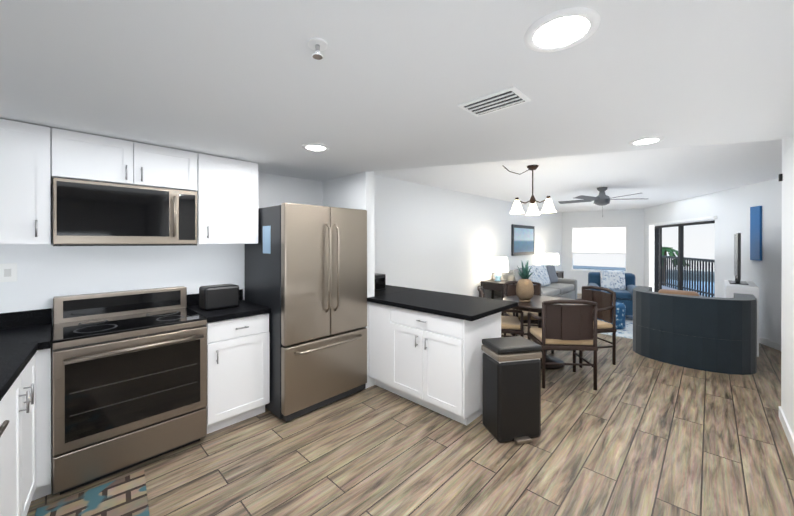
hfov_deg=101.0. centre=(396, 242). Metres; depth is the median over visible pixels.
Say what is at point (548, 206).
chandelier
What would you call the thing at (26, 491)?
base cabinet
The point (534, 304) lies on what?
dining table
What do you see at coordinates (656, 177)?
ceiling
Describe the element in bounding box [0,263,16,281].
outlet
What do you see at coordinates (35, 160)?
upper cabinet
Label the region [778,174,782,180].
sensor
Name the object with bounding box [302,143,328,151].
recessed light
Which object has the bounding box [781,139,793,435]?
wall
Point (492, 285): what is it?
end table
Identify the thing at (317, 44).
sprinkler
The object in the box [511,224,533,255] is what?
picture
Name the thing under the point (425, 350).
base cabinet
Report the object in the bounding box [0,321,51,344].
countertop
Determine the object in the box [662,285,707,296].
floor
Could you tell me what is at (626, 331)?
living room rug
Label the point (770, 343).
baseboard
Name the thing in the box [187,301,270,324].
countertop
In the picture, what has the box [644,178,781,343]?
wall
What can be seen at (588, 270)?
window
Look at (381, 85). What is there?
ceiling
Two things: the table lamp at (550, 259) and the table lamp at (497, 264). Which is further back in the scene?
the table lamp at (550, 259)
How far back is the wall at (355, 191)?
3.36 m
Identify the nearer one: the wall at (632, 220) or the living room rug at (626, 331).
the living room rug at (626, 331)
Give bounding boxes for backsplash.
[0,289,243,328]
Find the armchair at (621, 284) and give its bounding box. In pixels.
[587,270,636,315]
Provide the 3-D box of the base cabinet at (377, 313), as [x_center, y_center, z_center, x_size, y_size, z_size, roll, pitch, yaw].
[0.059,1.031,3.420,0.361,0.880,0.624,0,0,44]
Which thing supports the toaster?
on the countertop at (245, 308)
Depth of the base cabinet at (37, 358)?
1.84 m
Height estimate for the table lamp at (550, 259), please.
0.440 m
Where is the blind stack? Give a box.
[648,216,716,291]
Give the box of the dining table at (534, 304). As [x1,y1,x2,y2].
[503,295,584,368]
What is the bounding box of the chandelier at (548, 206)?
[503,165,555,214]
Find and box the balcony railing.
[662,256,714,296]
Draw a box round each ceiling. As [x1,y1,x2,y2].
[0,0,793,181]
[374,139,781,211]
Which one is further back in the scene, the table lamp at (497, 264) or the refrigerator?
the table lamp at (497, 264)
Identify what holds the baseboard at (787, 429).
attached to the wall at (787, 347)
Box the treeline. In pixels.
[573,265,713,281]
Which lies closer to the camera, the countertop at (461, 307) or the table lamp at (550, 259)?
the countertop at (461, 307)
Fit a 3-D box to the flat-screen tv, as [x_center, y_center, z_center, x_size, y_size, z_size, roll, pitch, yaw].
[4.830,0.218,4.631,0.180,0.700,0.950,0,0,44]
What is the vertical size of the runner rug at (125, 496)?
0.009 m
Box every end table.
[481,279,514,315]
[556,271,563,277]
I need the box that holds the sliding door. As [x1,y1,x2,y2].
[654,220,714,291]
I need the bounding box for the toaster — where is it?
[199,284,238,310]
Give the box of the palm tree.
[662,247,688,285]
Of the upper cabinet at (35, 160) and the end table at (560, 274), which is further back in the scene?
the end table at (560, 274)
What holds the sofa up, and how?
on the floor at (634, 434)
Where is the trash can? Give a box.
[481,336,541,443]
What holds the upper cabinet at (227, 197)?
attached to the wall at (46, 273)
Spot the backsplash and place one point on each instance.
(41, 316)
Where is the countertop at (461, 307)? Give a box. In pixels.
[367,285,517,320]
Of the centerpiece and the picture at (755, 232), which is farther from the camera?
the picture at (755, 232)
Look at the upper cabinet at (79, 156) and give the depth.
2.26 m
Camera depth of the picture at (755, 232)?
4.83 m
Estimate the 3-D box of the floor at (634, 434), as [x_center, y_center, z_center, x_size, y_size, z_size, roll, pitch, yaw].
[2.788,1.529,4.021,5.400,0.120,12.100,0,0,44]
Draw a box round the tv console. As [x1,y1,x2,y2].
[724,280,758,356]
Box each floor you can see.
[27,293,793,515]
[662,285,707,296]
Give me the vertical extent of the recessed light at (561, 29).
0.008 m
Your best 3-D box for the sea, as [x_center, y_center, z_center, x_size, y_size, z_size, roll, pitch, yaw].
[52.833,10.256,54.946,160.000,0.200,127.500,0,0,44]
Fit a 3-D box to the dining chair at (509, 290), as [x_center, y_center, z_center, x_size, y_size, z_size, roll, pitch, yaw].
[1.835,1.015,4.615,0.586,0.903,0.530,0,0,4]
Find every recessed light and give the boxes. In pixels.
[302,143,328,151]
[524,7,600,51]
[629,136,664,145]
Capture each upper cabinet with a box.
[0,119,55,244]
[56,128,199,191]
[196,153,257,243]
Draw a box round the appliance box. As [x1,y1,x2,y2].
[375,273,385,291]
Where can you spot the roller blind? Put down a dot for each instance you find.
(609, 240)
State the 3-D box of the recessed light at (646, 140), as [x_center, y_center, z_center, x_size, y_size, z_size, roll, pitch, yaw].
[1.750,-0.713,2.296,0.200,0.008,0.200,0,0,44]
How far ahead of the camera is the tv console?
4.31 m
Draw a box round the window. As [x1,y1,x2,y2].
[570,226,627,272]
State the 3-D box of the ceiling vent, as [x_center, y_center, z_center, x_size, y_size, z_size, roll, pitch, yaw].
[0.490,-0.708,1.661,0.300,0.014,0.200,0,0,44]
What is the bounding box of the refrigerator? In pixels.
[245,202,366,421]
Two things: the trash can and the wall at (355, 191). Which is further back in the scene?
the wall at (355, 191)
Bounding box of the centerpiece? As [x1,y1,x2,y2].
[516,260,533,301]
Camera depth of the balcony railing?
9.49 m
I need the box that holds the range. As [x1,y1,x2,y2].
[52,286,206,494]
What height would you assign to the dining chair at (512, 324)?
0.903 m
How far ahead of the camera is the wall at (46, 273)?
2.56 m
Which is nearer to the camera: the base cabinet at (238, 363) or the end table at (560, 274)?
the base cabinet at (238, 363)
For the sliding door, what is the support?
in the wall at (729, 209)
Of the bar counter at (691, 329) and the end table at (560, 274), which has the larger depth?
the end table at (560, 274)
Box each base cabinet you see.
[0,341,39,515]
[12,381,35,515]
[36,357,39,498]
[40,345,51,497]
[206,313,269,433]
[367,301,386,389]
[387,305,500,425]
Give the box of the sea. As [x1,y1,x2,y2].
[668,279,713,296]
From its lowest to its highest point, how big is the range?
1.100 m
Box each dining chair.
[478,286,523,336]
[503,281,551,352]
[527,300,597,389]
[552,286,616,367]
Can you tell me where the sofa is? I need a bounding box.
[492,265,576,299]
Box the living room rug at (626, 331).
[599,315,632,338]
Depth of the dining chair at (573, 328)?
3.28 m
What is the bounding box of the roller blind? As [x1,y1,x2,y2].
[573,227,625,253]
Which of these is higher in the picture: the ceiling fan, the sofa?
the ceiling fan
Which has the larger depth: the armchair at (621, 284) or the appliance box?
the armchair at (621, 284)
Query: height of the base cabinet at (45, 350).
0.880 m
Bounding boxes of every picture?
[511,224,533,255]
[750,206,761,260]
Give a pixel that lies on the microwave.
(89, 213)
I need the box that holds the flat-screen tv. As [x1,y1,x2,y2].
[728,233,748,284]
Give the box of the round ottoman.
[597,302,625,329]
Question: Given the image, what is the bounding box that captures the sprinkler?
[308,37,326,59]
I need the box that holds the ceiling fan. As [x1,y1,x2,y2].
[559,187,645,216]
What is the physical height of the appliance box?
0.188 m
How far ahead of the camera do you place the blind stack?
7.99 m
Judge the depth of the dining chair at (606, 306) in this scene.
3.98 m
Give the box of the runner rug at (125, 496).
[35,470,149,515]
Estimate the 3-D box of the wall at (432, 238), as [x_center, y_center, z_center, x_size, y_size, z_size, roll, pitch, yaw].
[2.292,0.232,7.179,0.290,2.460,9.180,0,0,44]
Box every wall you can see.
[0,172,321,325]
[322,175,561,297]
[327,171,374,388]
[562,209,643,290]
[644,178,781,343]
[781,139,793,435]
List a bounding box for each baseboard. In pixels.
[759,337,780,350]
[779,406,793,454]
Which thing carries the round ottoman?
on the living room rug at (626, 331)
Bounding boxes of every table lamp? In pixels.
[487,257,508,280]
[542,253,559,264]
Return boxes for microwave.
[53,178,196,245]
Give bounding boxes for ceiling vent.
[458,86,530,116]
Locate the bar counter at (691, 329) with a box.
[633,286,756,374]

